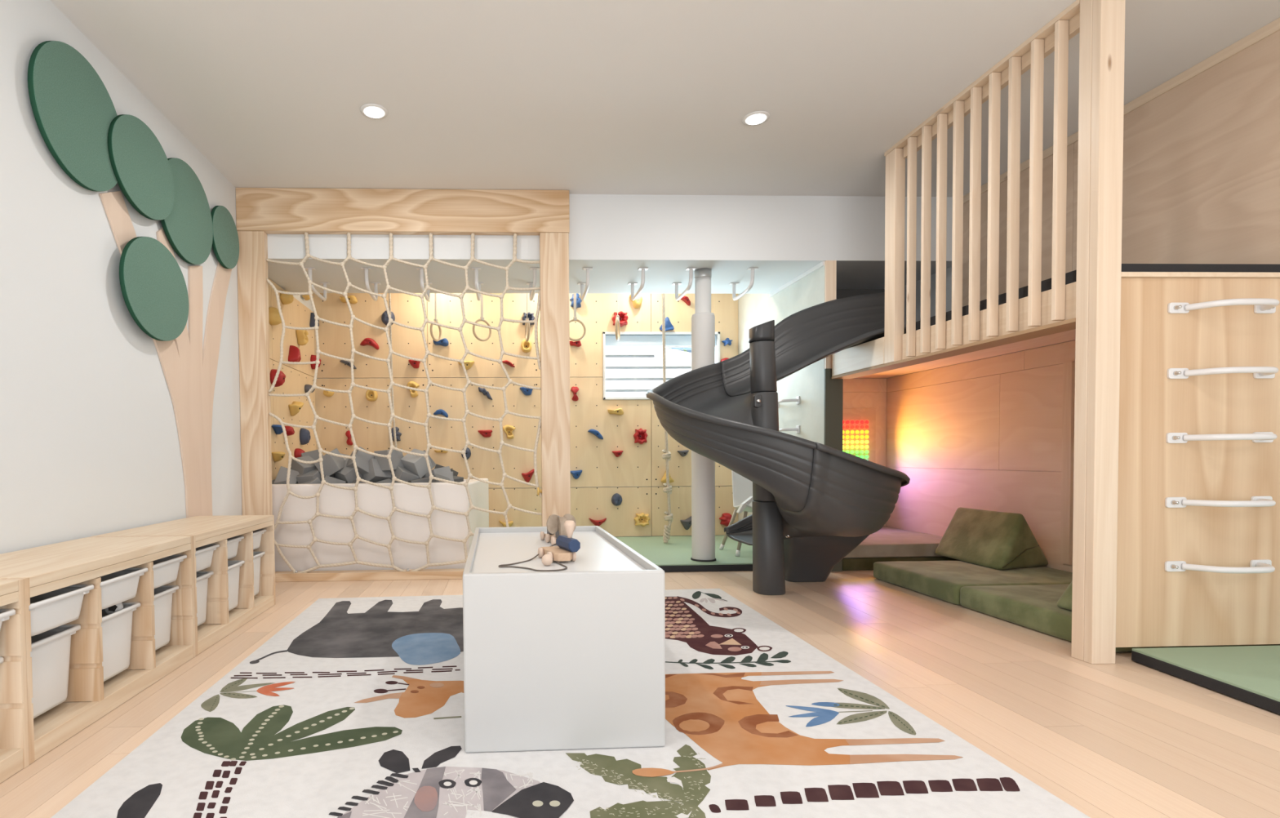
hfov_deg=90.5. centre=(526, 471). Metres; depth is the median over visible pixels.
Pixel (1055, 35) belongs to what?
loft railing
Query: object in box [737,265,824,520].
wall partition
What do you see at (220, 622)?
storage unit
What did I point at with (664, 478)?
hold
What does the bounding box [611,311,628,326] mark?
hold
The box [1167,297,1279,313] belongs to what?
handle
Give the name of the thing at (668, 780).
print
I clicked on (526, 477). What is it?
hold
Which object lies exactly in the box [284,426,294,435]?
hold
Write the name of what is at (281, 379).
hold
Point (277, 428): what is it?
hold
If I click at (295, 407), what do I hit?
hold
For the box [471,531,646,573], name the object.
table top
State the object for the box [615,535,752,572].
mat
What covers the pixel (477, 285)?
ceiling bar
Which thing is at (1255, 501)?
handle
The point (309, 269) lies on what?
ceiling bar
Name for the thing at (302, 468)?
cube
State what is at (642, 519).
hold
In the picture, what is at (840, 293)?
wall
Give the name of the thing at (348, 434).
hold
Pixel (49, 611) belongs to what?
storage bin
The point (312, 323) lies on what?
hold
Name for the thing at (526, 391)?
hold
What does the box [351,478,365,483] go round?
cube
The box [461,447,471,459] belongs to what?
hold
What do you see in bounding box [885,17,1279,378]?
wall
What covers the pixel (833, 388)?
trim
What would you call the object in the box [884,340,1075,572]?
wall
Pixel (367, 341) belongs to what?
hold
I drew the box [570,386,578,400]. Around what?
hold
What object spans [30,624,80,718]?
storage bin
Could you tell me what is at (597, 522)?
hold
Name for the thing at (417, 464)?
cube
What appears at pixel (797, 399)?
handle
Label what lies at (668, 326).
hold
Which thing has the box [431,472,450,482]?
cube
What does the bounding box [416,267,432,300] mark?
ceiling bar
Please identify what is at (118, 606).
ball
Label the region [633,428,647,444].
hold
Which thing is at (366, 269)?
ceiling bar
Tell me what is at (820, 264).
trim
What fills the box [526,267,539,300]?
ceiling bar
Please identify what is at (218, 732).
print
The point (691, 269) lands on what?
ceiling bar
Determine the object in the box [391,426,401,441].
hold
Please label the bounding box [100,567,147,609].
storage bin
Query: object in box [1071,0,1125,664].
post
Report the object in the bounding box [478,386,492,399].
hold
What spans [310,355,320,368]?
hold
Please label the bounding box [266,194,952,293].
wall
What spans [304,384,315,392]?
hold
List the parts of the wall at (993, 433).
plywood panel, plywood panel, plywood panel, plywood panel, plywood panel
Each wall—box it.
[0,0,315,554]
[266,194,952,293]
[313,293,737,537]
[835,288,884,343]
[843,378,886,526]
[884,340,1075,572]
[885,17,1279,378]
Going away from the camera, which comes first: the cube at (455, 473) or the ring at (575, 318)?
the cube at (455, 473)
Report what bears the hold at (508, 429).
attached to the wall at (636, 475)
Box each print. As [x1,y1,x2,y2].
[116,782,162,817]
[181,704,402,760]
[192,760,246,817]
[200,678,295,711]
[231,666,460,678]
[249,599,463,665]
[328,746,573,817]
[354,675,463,719]
[565,744,723,817]
[665,595,772,655]
[665,651,791,669]
[665,671,963,770]
[692,591,726,603]
[708,777,1019,813]
[786,688,915,734]
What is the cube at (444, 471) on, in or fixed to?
on the cube
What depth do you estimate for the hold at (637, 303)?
5.94 m
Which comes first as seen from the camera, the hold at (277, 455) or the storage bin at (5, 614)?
the storage bin at (5, 614)
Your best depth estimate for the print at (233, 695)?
2.21 m
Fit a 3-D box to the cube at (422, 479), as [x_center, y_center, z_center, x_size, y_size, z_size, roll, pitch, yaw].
[-0.789,0.128,4.643,0.170,0.171,0.152,-1,2,-23]
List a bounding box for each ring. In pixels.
[430,293,441,341]
[472,293,491,341]
[524,293,529,341]
[568,293,586,341]
[614,293,620,341]
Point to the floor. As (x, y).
(1126, 738)
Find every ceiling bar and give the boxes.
[304,267,329,301]
[360,267,380,300]
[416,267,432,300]
[471,267,483,300]
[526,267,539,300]
[577,267,593,300]
[627,267,648,300]
[671,267,696,300]
[728,267,758,300]
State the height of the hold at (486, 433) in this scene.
0.071 m
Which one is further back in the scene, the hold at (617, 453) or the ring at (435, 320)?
the hold at (617, 453)
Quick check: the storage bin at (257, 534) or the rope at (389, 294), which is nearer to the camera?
the storage bin at (257, 534)
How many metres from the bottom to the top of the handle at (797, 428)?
0.060 m
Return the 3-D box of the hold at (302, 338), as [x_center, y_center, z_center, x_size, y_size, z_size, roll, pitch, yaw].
[-1.934,-1.173,5.395,0.078,0.152,0.126,-1,1,-2]
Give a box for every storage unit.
[0,535,195,764]
[0,578,29,783]
[90,515,275,656]
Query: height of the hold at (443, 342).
0.072 m
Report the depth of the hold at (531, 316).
5.91 m
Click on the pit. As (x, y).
(371, 499)
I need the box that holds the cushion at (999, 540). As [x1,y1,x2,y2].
[935,506,1048,569]
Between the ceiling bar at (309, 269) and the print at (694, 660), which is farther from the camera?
the ceiling bar at (309, 269)
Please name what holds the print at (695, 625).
on the rug at (353, 708)
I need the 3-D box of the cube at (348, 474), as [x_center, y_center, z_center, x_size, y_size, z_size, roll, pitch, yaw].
[-1.341,0.017,4.726,0.201,0.238,0.206,1,2,36]
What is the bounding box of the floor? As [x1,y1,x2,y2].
[0,569,1279,817]
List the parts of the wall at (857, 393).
plywood panel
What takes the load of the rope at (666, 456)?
hanging from the ceiling
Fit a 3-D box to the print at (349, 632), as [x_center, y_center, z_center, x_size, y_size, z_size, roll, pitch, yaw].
[-0.646,0.767,3.096,1.025,0.001,1.177,-1,1,-2]
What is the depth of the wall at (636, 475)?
5.99 m
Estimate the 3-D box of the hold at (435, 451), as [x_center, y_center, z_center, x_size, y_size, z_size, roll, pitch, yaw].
[-0.815,-0.196,5.936,0.130,0.039,0.067,-1,1,-2]
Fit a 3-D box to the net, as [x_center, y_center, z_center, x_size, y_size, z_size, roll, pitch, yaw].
[-0.827,-0.468,4.299,1.879,2.370,0.043,-1,1,-2]
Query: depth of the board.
5.56 m
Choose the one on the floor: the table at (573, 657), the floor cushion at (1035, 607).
the floor cushion at (1035, 607)
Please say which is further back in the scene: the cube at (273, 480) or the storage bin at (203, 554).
the cube at (273, 480)
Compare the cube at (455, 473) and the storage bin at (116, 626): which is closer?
the storage bin at (116, 626)
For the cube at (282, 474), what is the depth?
4.61 m
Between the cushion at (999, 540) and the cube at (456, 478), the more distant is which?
the cube at (456, 478)
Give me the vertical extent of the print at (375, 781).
0.001 m
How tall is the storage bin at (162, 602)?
0.230 m
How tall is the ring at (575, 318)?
0.829 m
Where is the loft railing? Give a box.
[884,0,1079,364]
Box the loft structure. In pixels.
[831,263,1279,647]
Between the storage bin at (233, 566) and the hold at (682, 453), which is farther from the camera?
the hold at (682, 453)
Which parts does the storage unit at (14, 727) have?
rail, plinth rail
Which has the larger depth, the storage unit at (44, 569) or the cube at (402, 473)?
the cube at (402, 473)
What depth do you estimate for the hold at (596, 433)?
5.96 m
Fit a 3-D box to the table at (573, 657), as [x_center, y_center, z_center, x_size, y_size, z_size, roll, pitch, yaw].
[0.082,0.524,2.349,0.588,0.509,1.166,-1,1,-2]
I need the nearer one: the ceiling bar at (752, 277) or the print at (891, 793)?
the print at (891, 793)
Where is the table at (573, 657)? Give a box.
[462,525,665,752]
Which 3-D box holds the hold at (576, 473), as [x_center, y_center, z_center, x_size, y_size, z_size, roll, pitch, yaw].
[0.478,0.028,5.982,0.124,0.090,0.085,-1,1,-2]
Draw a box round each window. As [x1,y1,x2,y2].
[602,331,719,399]
[605,346,691,397]
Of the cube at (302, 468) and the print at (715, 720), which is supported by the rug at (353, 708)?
the print at (715, 720)
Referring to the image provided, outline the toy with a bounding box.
[498,520,580,571]
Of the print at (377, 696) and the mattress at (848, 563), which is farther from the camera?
the mattress at (848, 563)
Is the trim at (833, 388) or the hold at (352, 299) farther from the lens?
the hold at (352, 299)
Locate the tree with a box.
[27,40,239,517]
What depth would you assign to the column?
4.59 m
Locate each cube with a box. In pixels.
[271,479,286,484]
[273,466,299,484]
[290,455,316,475]
[296,468,321,484]
[300,477,320,484]
[301,449,323,460]
[314,448,345,477]
[324,475,346,483]
[334,458,364,483]
[346,446,374,475]
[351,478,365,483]
[363,457,391,482]
[373,448,404,471]
[374,478,391,483]
[389,466,419,483]
[400,448,432,478]
[408,477,429,482]
[422,449,435,467]
[423,466,453,481]
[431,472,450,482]
[434,463,457,475]
[453,475,463,482]
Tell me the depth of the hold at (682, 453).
6.01 m
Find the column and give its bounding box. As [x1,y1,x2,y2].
[690,267,715,561]
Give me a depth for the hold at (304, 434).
5.42 m
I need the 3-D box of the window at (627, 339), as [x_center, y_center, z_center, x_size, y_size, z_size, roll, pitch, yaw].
[1.305,-1.026,6.093,1.138,0.649,0.156,-1,1,-2]
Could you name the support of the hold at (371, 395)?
attached to the wall at (636, 475)
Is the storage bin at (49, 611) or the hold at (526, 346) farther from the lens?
the hold at (526, 346)
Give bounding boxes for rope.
[388,293,396,447]
[662,293,673,542]
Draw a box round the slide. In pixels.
[645,292,910,595]
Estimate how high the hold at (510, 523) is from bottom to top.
0.066 m
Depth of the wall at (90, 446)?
2.66 m
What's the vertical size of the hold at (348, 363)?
0.084 m
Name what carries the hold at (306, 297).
attached to the wall at (90, 446)
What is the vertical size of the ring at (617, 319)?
0.824 m
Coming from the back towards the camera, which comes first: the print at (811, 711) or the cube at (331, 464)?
the cube at (331, 464)
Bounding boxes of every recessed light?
[360,103,388,119]
[742,111,770,125]
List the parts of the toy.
pull cord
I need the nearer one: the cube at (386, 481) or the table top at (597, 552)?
the table top at (597, 552)
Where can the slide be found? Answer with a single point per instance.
(813, 504)
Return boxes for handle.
[777,395,799,407]
[778,425,799,433]
[1164,496,1275,507]
[1164,559,1275,573]
[1165,431,1277,443]
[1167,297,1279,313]
[1167,366,1278,378]
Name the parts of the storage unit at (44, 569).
panel, rail, plinth rail, panel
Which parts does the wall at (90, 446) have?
plywood panel, plywood panel, plywood panel, plywood panel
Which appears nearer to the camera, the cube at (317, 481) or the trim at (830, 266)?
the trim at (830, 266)
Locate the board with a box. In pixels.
[842,408,875,462]
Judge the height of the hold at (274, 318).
0.135 m
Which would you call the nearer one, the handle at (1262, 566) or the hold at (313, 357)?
the handle at (1262, 566)
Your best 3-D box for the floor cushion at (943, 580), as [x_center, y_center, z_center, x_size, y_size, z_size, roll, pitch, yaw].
[2.825,0.665,3.839,0.958,0.119,0.792,-1,1,-2]
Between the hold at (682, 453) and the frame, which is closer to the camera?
the frame
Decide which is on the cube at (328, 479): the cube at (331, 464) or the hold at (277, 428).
the cube at (331, 464)
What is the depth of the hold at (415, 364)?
5.88 m
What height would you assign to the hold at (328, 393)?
0.080 m
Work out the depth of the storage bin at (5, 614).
1.67 m
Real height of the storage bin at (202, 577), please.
0.230 m
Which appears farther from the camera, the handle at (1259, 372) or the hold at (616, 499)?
the hold at (616, 499)
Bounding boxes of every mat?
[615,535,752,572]
[1131,645,1279,714]
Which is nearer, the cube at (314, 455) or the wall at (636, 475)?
the cube at (314, 455)
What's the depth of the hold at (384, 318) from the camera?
5.85 m
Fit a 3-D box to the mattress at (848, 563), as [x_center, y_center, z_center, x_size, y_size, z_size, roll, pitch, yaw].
[2.756,0.648,5.049,1.006,0.094,1.090,-1,1,-2]
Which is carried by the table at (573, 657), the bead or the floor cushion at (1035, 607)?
the bead
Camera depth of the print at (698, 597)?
3.66 m
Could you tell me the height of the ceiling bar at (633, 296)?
0.147 m
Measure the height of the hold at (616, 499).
0.124 m
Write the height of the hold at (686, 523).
0.142 m
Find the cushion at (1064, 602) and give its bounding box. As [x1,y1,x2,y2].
[1057,580,1072,610]
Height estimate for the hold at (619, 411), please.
0.068 m
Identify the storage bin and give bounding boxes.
[0,608,15,630]
[0,656,4,663]
[28,584,93,635]
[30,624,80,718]
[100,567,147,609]
[101,602,140,681]
[151,554,186,588]
[153,585,178,650]
[195,543,219,572]
[195,571,213,626]
[226,535,244,559]
[227,560,244,611]
[252,528,266,549]
[253,551,265,595]
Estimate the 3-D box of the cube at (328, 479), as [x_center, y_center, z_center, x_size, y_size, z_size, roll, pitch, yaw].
[-1.434,0.136,4.585,0.190,0.224,0.198,-1,2,-26]
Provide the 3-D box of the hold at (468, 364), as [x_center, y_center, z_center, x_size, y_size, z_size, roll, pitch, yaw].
[-0.572,-1.013,5.918,0.159,0.084,0.081,-1,1,-2]
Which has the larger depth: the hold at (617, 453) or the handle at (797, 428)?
the hold at (617, 453)
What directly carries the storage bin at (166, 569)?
in the storage unit at (44, 569)
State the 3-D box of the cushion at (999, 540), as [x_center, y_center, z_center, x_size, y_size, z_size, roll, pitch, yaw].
[3.086,0.425,4.188,0.402,0.342,0.769,-1,1,-2]
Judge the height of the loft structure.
1.570 m
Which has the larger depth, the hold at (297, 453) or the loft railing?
the hold at (297, 453)
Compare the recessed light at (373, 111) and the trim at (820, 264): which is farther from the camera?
the trim at (820, 264)
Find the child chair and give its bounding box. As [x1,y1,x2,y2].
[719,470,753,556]
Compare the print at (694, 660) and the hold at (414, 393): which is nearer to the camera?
the print at (694, 660)
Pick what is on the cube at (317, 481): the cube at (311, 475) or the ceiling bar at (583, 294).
the cube at (311, 475)
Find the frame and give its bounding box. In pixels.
[235,187,570,582]
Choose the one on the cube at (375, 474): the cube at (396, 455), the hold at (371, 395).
the cube at (396, 455)
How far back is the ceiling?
3.01 m
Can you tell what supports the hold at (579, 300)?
attached to the wall at (636, 475)
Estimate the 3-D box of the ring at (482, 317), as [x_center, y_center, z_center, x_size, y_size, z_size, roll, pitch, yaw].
[-0.383,-1.535,5.353,0.194,0.828,0.026,-2,2,-37]
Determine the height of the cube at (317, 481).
0.219 m
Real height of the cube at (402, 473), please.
0.227 m
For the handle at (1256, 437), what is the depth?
2.43 m
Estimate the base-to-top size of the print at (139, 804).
0.001 m
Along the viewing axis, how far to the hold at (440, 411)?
5.90 m
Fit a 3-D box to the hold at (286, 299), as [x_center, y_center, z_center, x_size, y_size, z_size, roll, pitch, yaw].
[-1.921,-1.403,5.025,0.080,0.109,0.134,-1,1,-2]
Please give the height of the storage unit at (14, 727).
0.519 m
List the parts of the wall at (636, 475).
plywood panel, plywood panel, plywood panel, plywood panel, plywood panel, plywood panel, plywood panel, plywood panel, plywood panel, plywood panel, plywood panel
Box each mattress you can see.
[842,556,959,570]
[844,526,943,557]
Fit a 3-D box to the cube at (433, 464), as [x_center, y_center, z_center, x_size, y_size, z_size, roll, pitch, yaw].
[-0.836,-0.052,4.908,0.206,0.236,0.196,-2,2,-39]
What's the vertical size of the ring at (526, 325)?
0.828 m
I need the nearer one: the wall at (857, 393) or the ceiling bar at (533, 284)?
the ceiling bar at (533, 284)
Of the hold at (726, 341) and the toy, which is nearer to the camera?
the toy
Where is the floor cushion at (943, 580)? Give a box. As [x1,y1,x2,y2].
[873,560,1072,604]
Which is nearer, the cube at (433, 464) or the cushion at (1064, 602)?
the cushion at (1064, 602)
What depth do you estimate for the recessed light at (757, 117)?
3.37 m
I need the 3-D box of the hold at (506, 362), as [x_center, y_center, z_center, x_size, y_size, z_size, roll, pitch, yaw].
[-0.172,-1.030,5.938,0.130,0.064,0.072,-1,1,-2]
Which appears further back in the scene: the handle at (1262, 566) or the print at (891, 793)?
the handle at (1262, 566)
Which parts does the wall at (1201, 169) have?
plywood panel, trim, plywood panel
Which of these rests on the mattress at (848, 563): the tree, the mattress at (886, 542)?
the mattress at (886, 542)
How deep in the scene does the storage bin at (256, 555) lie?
3.49 m
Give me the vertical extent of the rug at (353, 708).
0.007 m
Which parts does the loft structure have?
panel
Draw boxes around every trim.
[768,261,824,297]
[823,368,843,571]
[824,260,836,368]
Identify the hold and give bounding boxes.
[268,306,281,325]
[270,368,285,386]
[271,424,283,434]
[271,451,284,461]
[280,290,293,304]
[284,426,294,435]
[288,345,301,362]
[288,401,303,416]
[293,448,305,457]
[295,329,308,345]
[299,427,310,444]
[302,294,312,300]
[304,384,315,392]
[309,312,319,327]
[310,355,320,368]
[323,390,333,396]
[339,295,357,303]
[339,360,356,368]
[345,430,353,445]
[360,337,379,349]
[365,389,377,401]
[381,310,395,325]
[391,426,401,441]
[407,381,419,397]
[408,360,420,368]
[432,337,448,346]
[433,408,448,417]
[434,449,447,453]
[457,360,474,369]
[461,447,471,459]
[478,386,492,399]
[478,430,492,437]
[498,520,513,527]
[502,360,515,367]
[502,424,515,439]
[520,339,531,352]
[520,386,533,395]
[521,311,534,325]
[521,469,533,482]
[569,293,582,308]
[569,340,581,346]
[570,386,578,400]
[570,470,582,479]
[587,429,603,439]
[589,518,606,526]
[607,408,623,415]
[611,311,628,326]
[611,493,622,506]
[612,450,622,457]
[630,294,642,308]
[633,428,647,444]
[634,512,649,526]
[659,316,674,330]
[661,471,674,483]
[677,449,688,456]
[680,295,690,305]
[680,515,691,529]
[719,512,734,526]
[721,337,732,346]
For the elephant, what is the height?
0.122 m
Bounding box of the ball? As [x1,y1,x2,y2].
[103,602,123,614]
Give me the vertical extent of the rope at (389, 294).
1.785 m
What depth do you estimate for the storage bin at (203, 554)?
2.85 m
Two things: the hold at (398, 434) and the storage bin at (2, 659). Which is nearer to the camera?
the storage bin at (2, 659)
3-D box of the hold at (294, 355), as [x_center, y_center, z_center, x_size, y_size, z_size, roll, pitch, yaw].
[-1.922,-0.975,5.194,0.084,0.153,0.123,-1,1,-2]
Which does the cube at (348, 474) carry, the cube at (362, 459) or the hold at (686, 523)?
the cube at (362, 459)
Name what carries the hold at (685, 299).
attached to the wall at (636, 475)
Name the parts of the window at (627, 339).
blind rail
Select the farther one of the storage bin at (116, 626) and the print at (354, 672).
the print at (354, 672)
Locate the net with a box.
[266,231,542,573]
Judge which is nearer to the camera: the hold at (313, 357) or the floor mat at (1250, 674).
the floor mat at (1250, 674)
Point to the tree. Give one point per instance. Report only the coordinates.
(76, 117)
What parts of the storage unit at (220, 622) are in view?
panel, rail, plinth rail, panel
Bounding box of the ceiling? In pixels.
[49,0,1279,196]
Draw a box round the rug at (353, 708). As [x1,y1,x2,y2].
[51,588,1090,817]
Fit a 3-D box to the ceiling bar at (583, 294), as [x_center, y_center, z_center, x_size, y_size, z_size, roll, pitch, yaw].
[0.446,-1.416,4.755,0.071,0.147,0.437,-1,1,-1]
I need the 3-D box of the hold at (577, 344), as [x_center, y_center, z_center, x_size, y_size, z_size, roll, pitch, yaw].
[0.470,-1.229,5.956,0.118,0.061,0.076,-1,1,-2]
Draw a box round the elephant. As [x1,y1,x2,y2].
[540,514,576,545]
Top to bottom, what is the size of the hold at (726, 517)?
0.133 m
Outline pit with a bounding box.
[271,478,488,571]
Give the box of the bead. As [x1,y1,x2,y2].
[541,554,552,565]
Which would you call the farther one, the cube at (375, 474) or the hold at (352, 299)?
the hold at (352, 299)
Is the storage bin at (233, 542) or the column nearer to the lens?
the storage bin at (233, 542)
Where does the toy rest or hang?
on the table at (573, 657)

